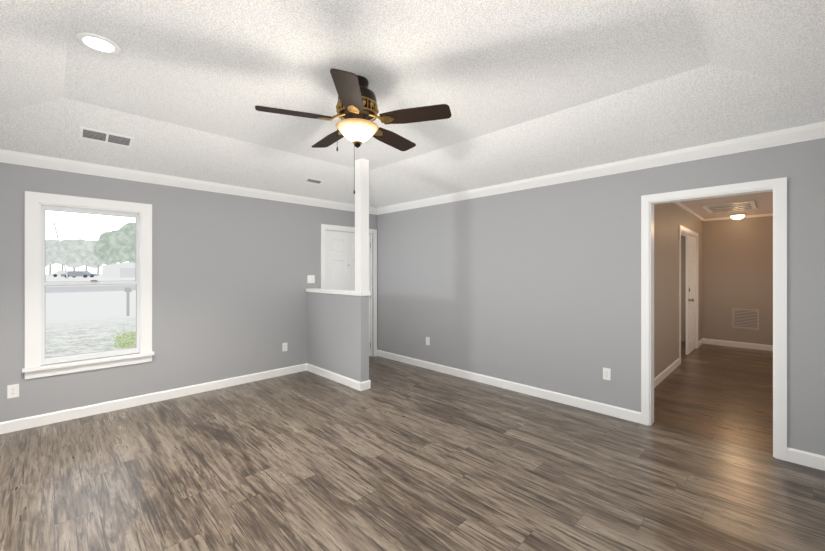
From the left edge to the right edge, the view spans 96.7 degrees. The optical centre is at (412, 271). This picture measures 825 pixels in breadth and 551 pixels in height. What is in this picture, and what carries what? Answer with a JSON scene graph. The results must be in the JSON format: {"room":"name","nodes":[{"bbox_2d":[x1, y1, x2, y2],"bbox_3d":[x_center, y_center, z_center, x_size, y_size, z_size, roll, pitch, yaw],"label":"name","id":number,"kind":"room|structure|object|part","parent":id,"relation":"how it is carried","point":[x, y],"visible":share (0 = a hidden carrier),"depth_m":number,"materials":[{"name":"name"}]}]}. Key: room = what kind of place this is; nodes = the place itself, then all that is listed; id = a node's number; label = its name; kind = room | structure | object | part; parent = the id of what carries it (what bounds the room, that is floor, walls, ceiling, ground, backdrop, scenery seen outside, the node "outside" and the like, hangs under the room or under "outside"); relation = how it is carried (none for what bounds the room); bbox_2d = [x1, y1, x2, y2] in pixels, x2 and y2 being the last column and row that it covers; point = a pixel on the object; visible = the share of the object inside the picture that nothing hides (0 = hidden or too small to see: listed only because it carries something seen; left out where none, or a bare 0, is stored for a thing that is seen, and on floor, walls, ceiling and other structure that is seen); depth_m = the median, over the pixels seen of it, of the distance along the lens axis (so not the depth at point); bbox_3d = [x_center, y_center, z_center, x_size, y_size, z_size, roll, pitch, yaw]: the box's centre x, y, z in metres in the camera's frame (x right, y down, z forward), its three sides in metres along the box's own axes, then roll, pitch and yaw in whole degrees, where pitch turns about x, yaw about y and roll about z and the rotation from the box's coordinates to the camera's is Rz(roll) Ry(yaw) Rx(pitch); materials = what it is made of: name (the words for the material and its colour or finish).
{"room":"empty living room","nodes":[
{"label":"empty living room","id":0,"kind":"room"},
{"bbox_2d":[0,162,376,421],"bbox_3d":[-2.307,-0.090,4.530,4.950,3.000,0.120,0,0,-45],"label":"wall","id":1,"kind":"structure","parent":0,"point":[230,273],"depth_m":4.23,"materials":[{"name":"grey paint"}]},
{"bbox_2d":[7,384,18,398],"bbox_3d":[-3.521,1.055,3.233,0.070,0.115,0.009,0,0,-45],"label":"electrical outlet","id":2,"kind":"object","parent":1,"relation":"attached to","point":[13,391],"visible":1,"depth_m":3.23,"materials":[{"name":"white plastic"}]},
{"bbox_2d":[22,191,153,378],"bbox_3d":[-3.173,0.122,3.649,0.970,1.685,0.190,0,0,-45],"label":"window","id":3,"kind":"structure","parent":1,"relation":"in","point":[34,366],"depth_m":3.55,"materials":[{"name":"white wood"}]},
{"bbox_3d":[-3.183,0.117,3.659,0.736,1.471,0.078,0,0,-45],"label":"window sash","id":4,"kind":"part","parent":3,"relation":"part of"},
{"bbox_2d":[0,363,307,433],"bbox_3d":[-2.705,1.360,4.040,3.395,0.100,0.014,0,0,-45],"label":"baseboard","id":5,"kind":"structure","parent":1,"relation":"attached to","point":[74,413],"depth_m":3.84,"materials":[{"name":"white wood"}]},
{"bbox_2d":[0,149,375,214],"bbox_3d":[-2.244,-1.000,4.467,4.590,0.103,0.058,0,0,-45],"label":"crown molding","id":6,"kind":"structure","parent":1,"relation":"attached to","point":[6,156],"depth_m":3.93,"materials":[{"name":"white wood"}]},
{"bbox_2d":[282,343,286,351],"bbox_3d":[-1.740,1.030,5.002,0.070,0.115,0.009,0,0,-45],"label":"electrical outlet","id":7,"kind":"object","parent":1,"relation":"attached to","point":[284,346],"visible":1,"depth_m":5.00,"materials":[{"name":"white plastic"}]},
{"bbox_2d":[307,275,314,282],"bbox_3d":[-1.456,0.110,5.277,0.114,0.115,0.019,0,0,-45],"label":"light switch","id":8,"kind":"object","parent":1,"relation":"attached to","point":[310,278],"visible":1,"depth_m":5.28,"materials":[{"name":"white plastic"}]},
{"bbox_2d":[325,230,370,355],"bbox_3d":[-1.021,0.392,5.801,0.874,2.020,0.174,0,0,-45],"label":"entry door","id":9,"kind":"structure","parent":1,"relation":"in","point":[339,260],"depth_m":5.69,"materials":[{"name":"white wood"}]},
{"bbox_2d":[321,224,376,356],"bbox_3d":[-1.014,0.355,5.803,1.050,2.110,0.136,0,0,-45],"label":"door frame","id":10,"kind":"structure","parent":1,"relation":"attached to","point":[324,227],"depth_m":6.09,"materials":[{"name":"white wood"}]},
{"bbox_2d":[307,292,368,381],"bbox_3d":[-1.016,0.850,4.833,0.120,1.120,1.270,0,0,-45],"label":"wall","id":11,"kind":"structure","parent":0,"point":[337,333],"depth_m":4.66,"materials":[{"name":"grey paint"}]},
{"bbox_2d":[308,364,363,390],"bbox_3d":[-1.038,1.360,4.779,0.039,0.100,1.254,0,0,-45],"label":"baseboard","id":12,"kind":"structure","parent":11,"relation":"attached to","point":[349,382],"depth_m":4.67,"materials":[{"name":"white wood"}]},
{"bbox_2d":[306,288,370,295],"bbox_3d":[-1.009,0.266,4.827,0.156,0.048,1.288,0,0,-45],"label":"trim","id":13,"kind":"structure","parent":11,"relation":"on","point":[337,291],"depth_m":4.67,"materials":[{"name":"white wood"}]},
{"bbox_2d":[355,158,368,291],"bbox_3d":[-0.610,-0.549,4.425,0.120,1.582,0.120,0,0,-45],"label":"column","id":14,"kind":"structure","parent":13,"relation":"on","point":[361,225],"depth_m":4.38,"materials":[{"name":"white"}]},
{"bbox_2d":[364,380,370,389],"bbox_3d":[-0.959,1.360,4.879,0.025,0.100,1.284,0,0,-45],"label":"baseboard","id":15,"kind":"structure","parent":11,"relation":"attached to","point":[367,384],"depth_m":4.39,"materials":[{"name":"white wood"}]},
{"bbox_2d":[0,341,824,550],"bbox_3d":[1.532,1.470,4.425,10.610,0.120,5.840,0,0,-45],"label":"floor","id":16,"kind":"structure","parent":0,"point":[399,456],"depth_m":2.57,"materials":[{"name":"wood"}]},
{"bbox_2d":[0,0,824,207],"bbox_3d":[-0.383,-1.185,2.593,4.710,0.310,5.340,0,0,-45],"label":"ceiling","id":17,"kind":"structure","parent":0,"point":[525,89],"depth_m":2.54,"materials":[{"name":"white paint"}]},
{"bbox_2d":[76,32,120,53],"bbox_3d":[-1.838,-1.333,2.149,0.202,0.012,0.202,0,0,-45],"label":"recessed light","id":18,"kind":"object","parent":17,"relation":"in","point":[98,43],"visible":1,"depth_m":2.14,"materials":[{"name":"white plastic"}]},
{"bbox_2d":[79,126,133,147],"bbox_3d":[-2.749,-1.203,3.300,0.370,0.063,0.162,0,0,-45],"label":"ceiling vent","id":19,"kind":"object","parent":17,"relation":"in","point":[90,134],"visible":1,"depth_m":3.29,"materials":[{"name":"white metal"}]},
{"bbox_2d":[304,177,323,184],"bbox_3d":[-1.294,-1.185,4.816,0.240,0.046,0.115,0,0,-45],"label":"ceiling vent","id":20,"kind":"object","parent":17,"relation":"in","point":[314,181],"visible":1,"depth_m":4.81,"materials":[{"name":"white metal"}]},
{"bbox_2d":[255,68,450,193],"bbox_3d":[-0.395,-0.958,2.610,1.274,0.765,1.259,0,0,-45],"label":"ceiling fan","id":21,"kind":"object","parent":17,"relation":"hanging from","point":[357,110],"visible":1,"depth_m":2.48,"materials":[{"name":"brown wood"}]},
{"bbox_3d":[-0.784,-1.048,2.434,0.474,0.037,0.304,0,0,-45],"label":"blade","id":22,"kind":"part","parent":21,"relation":"part of","materials":[{"name":"brown wood"}]},
{"bbox_3d":[-0.642,-1.048,2.912,0.180,0.037,0.483,0,0,-45],"label":"blade","id":23,"kind":"part","parent":21,"relation":"part of","materials":[{"name":"brown wood"}]},
{"bbox_3d":[-0.373,-1.048,2.154,0.403,0.037,0.421,0,0,-45],"label":"blade","id":24,"kind":"part","parent":21,"relation":"part of","materials":[{"name":"brown wood"}]},
{"bbox_3d":[-0.456,-0.816,2.645,0.161,0.481,0.095,0,0,-45],"label":"chain","id":25,"kind":"part","parent":21,"relation":"part of","materials":[{"name":"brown metal"}]},
{"bbox_3d":[-0.387,-0.959,2.575,0.300,0.114,0.300,0,0,-45],"label":"lamp shade","id":26,"kind":"part","parent":21,"relation":"part of","materials":[{"name":"white glass"}]},
{"bbox_3d":[-0.156,-1.048,2.929,0.485,0.037,0.212,0,0,-45],"label":"blade","id":27,"kind":"part","parent":21,"relation":"part of","materials":[{"name":"brown wood"}]},
{"bbox_3d":[0.019,-1.048,2.461,0.331,0.037,0.465,0,0,-45],"label":"blade","id":28,"kind":"part","parent":21,"relation":"part of","materials":[{"name":"brown wood"}]},
{"bbox_2d":[377,138,824,455],"bbox_3d":[1.373,-0.090,4.252,0.120,3.000,5.460,0,0,-45],"label":"wall","id":29,"kind":"structure","parent":0,"point":[538,287],"depth_m":3.90,"materials":[{"name":"grey paint"}]},
{"bbox_2d":[426,337,429,344],"bbox_3d":[0.220,1.010,5.320,0.009,0.115,0.070,0,0,-45],"label":"electrical outlet","id":30,"kind":"object","parent":29,"relation":"attached to","point":[427,340],"visible":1,"depth_m":5.31,"materials":[{"name":"white plastic"}]},
{"bbox_2d":[377,350,640,423],"bbox_3d":[0.763,1.360,4.771,0.014,0.100,3.865,0,0,-45],"label":"baseboard","id":31,"kind":"structure","parent":29,"relation":"attached to","point":[634,416],"depth_m":4.20,"materials":[{"name":"white wood"}]},
{"bbox_2d":[376,121,824,214],"bbox_3d":[1.267,-1.000,4.232,0.058,0.103,5.340,0,0,-45],"label":"crown molding","id":32,"kind":"structure","parent":29,"relation":"attached to","point":[809,132],"depth_m":3.36,"materials":[{"name":"white wood"}]},
{"bbox_2d":[603,367,610,380],"bbox_3d":[1.915,1.010,3.614,0.009,0.115,0.070,0,0,-45],"label":"electrical outlet","id":33,"kind":"object","parent":29,"relation":"attached to","point":[606,373],"visible":1,"depth_m":3.61,"materials":[{"name":"white plastic"}]},
{"bbox_2d":[787,447,824,470],"bbox_3d":[2.965,1.360,2.554,0.014,0.100,0.505,0,0,-45],"label":"baseboard","id":34,"kind":"structure","parent":29,"relation":"attached to","point":[808,459],"depth_m":2.66,"materials":[{"name":"white wood"}]},
{"bbox_2d":[654,203,701,377],"bbox_3d":[3.887,-0.090,5.495,5.200,3.000,0.120,0,0,-45],"label":"wall","id":35,"kind":"structure","parent":0,"point":[669,218],"depth_m":5.05,"materials":[{"name":"beige paint"}]},
{"bbox_2d":[654,358,679,387],"bbox_3d":[3.072,1.360,4.591,2.770,0.100,0.014,0,0,-45],"label":"baseboard","id":36,"kind":"structure","parent":35,"relation":"attached to","point":[664,374],"depth_m":4.90,"materials":[{"name":"beige wood"}]},
{"bbox_2d":[682,235,695,354],"bbox_3d":[4.917,0.392,6.471,0.806,2.020,0.168,0,0,-45],"label":"hall door","id":37,"kind":"structure","parent":35,"relation":"in","point":[690,291],"depth_m":6.34,"materials":[{"name":"beige wood"}]},
{"bbox_2d":[698,338,703,347],"bbox_3d":[5.470,1.360,6.973,0.550,0.100,0.014,0,0,-45],"label":"baseboard","id":38,"kind":"structure","parent":35,"relation":"attached to","point":[701,341],"depth_m":6.99,"materials":[{"name":"beige wood"}]},
{"bbox_2d":[641,177,786,460],"bbox_3d":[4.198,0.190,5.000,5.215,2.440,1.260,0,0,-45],"label":"door frame","id":39,"kind":"structure","parent":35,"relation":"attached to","point":[777,187],"depth_m":3.01,"materials":[{"name":"white wood"}]},
{"bbox_2d":[680,191,772,218],"bbox_3d":[3.774,-1.080,5.608,5.200,0.100,2.960,0,0,-45],"label":"ceiling","id":40,"kind":"structure","parent":0,"point":[764,202],"depth_m":5.55,"materials":[{"name":"beige paint"}]},
{"bbox_2d":[701,200,756,212],"bbox_3d":[5.034,-1.019,5.816,0.920,0.022,0.600,0,0,-45],"label":"ceiling hatch","id":41,"kind":"object","parent":40,"relation":"attached to","point":[733,206],"visible":1,"depth_m":5.78,"materials":[{"name":"beige"}]},
{"bbox_2d":[730,213,745,219],"bbox_3d":[5.857,-0.976,6.605,0.220,0.107,0.220,0,0,-45],"label":"hall ceiling light","id":42,"kind":"object","parent":40,"relation":"attached to","point":[737,216],"visible":1,"depth_m":6.55,"materials":[{"name":"white glass"}]},
{"bbox_2d":[681,216,772,344],"bbox_3d":[5.429,-0.090,7.547,0.120,3.000,3.140,0,0,-45],"label":"wall","id":43,"kind":"structure","parent":0,"point":[737,264],"depth_m":6.86,"materials":[{"name":"beige paint"}]},
{"bbox_2d":[704,338,772,350],"bbox_3d":[6.075,1.360,6.801,0.014,0.100,1.110,0,0,-45],"label":"baseboard","id":44,"kind":"structure","parent":43,"relation":"attached to","point":[706,341],"depth_m":6.80,"materials":[{"name":"beige wood"}]},
{"bbox_2d":[733,308,758,329],"bbox_3d":[6.130,0.875,6.750,0.016,0.370,0.360,0,0,-45],"label":"air vent","id":45,"kind":"object","parent":43,"relation":"in","point":[745,318],"visible":1,"depth_m":6.74,"materials":[{"name":"white metal"}]},
{"label":"outside","id":46,"kind":"structure","parent":0,"visible":0},
{"bbox_2d":[46,274,135,357],"bbox_3d":[-50.006,1.299,55.906,120.000,1.118,139.750,0,0,-45],"label":"ground","id":47,"kind":"structure","parent":46,"point":[53,321],"depth_m":14.57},
{"bbox_2d":[46,239,57,274],"bbox_3d":[-85.079,-3.272,86.200,7.042,8.809,4.644,0,0,-45],"label":"tree","id":48,"kind":"object","parent":47,"relation":"on","point":[47,256],"depth_m":85.60,"materials":[{"name":"green plant"}]},
{"bbox_2d":[46,244,65,270],"bbox_3d":[-81.695,-2.615,85.188,5.609,7.542,3.620,0,0,-45],"label":"tree","id":49,"kind":"object","parent":47,"relation":"on","point":[51,253],"depth_m":83.67,"materials":[{"name":"green plant"}]},
{"bbox_2d":[50,271,68,276],"bbox_3d":[-69.300,0.464,72.913,4.050,1.260,1.584,0,0,-45],"label":"car","id":50,"kind":"object","parent":47,"relation":"on","point":[58,273],"depth_m":71.81,"materials":[{"name":"paint"}]},
{"bbox_2d":[53,220,67,278],"bbox_3d":[-57.352,-3.415,59.802,1.897,9.734,0.200,0,0,-45],"label":"pole","id":51,"kind":"object","parent":47,"relation":"on","point":[60,250],"depth_m":59.78,"materials":[{"name":"grey metal"}]},
{"bbox_2d":[57,239,87,270],"bbox_3d":[-77.372,-3.157,83.803,5.653,8.696,4.620,0,0,-45],"label":"tree","id":52,"kind":"object","parent":47,"relation":"on","point":[81,246],"depth_m":82.63,"materials":[{"name":"green plant"}]},
{"bbox_2d":[61,271,89,277],"bbox_3d":[-62.146,0.533,67.718,4.050,1.260,1.584,0,0,-45],"label":"car","id":53,"kind":"object","parent":47,"relation":"on","point":[76,273],"depth_m":67.11,"materials":[{"name":"paint"}]},
{"bbox_2d":[74,271,96,277],"bbox_3d":[-62.932,0.516,70.031,4.050,1.260,1.584,0,0,-45],"label":"car","id":54,"kind":"object","parent":47,"relation":"on","point":[88,272],"depth_m":70.11,"materials":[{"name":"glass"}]},
{"bbox_2d":[77,240,102,270],"bbox_3d":[-76.221,-3.104,86.284,5.483,8.575,5.052,0,0,-45],"label":"tree","id":55,"kind":"object","parent":47,"relation":"on","point":[82,251],"depth_m":84.18,"materials":[{"name":"green plant"}]},
{"bbox_2d":[80,240,100,275],"bbox_3d":[-74.487,-3.047,86.059,5.345,8.486,5.050,0,0,-45],"label":"tree","id":56,"kind":"object","parent":47,"relation":"on","point":[92,259],"depth_m":84.15,"materials":[{"name":"green plant"}]},
{"bbox_2d":[93,248,116,264],"bbox_3d":[-71.533,-3.784,87.220,7.313,9.981,5.520,0,0,-45],"label":"tree","id":57,"kind":"object","parent":47,"relation":"on","point":[107,262],"depth_m":84.54,"materials":[{"name":"green plant"}]},
{"bbox_2d":[94,231,126,262],"bbox_3d":[-70.556,-4.153,86.627,7.170,10.738,5.890,0,0,-45],"label":"tree","id":58,"kind":"object","parent":47,"relation":"on","point":[110,252],"depth_m":84.11,"materials":[{"name":"green plant"}]},
{"bbox_2d":[102,262,134,277],"bbox_3d":[-57.522,-0.174,73.639,7.600,3.300,5.600,0,0,-45],"label":"house","id":59,"kind":"structure","parent":47,"relation":"on","point":[131,269],"depth_m":71.00,"materials":[{"name":"white"}]},
{"bbox_2d":[106,222,134,262],"bbox_3d":[-65.789,-5.118,85.203,8.368,12.727,5.806,0,0,-45],"label":"tree","id":60,"kind":"object","parent":47,"relation":"on","point":[131,233],"depth_m":83.20,"materials":[{"name":"green plant"}]},
{"bbox_2d":[113,326,135,348],"bbox_3d":[-6.416,1.542,8.271,0.604,0.554,0.598,0,0,-45],"label":"bush","id":61,"kind":"object","parent":47,"relation":"on","point":[125,336],"depth_m":8.11,"materials":[{"name":"green plant"}]},
{"bbox_2d":[124,287,131,315],"bbox_3d":[-11.208,1.218,14.445,0.160,1.170,0.500,0,0,-45],"label":"mailbox","id":62,"kind":"object","parent":47,"relation":"on","point":[127,290],"depth_m":14.40,"materials":[{"name":"grey metal"}]}
]}

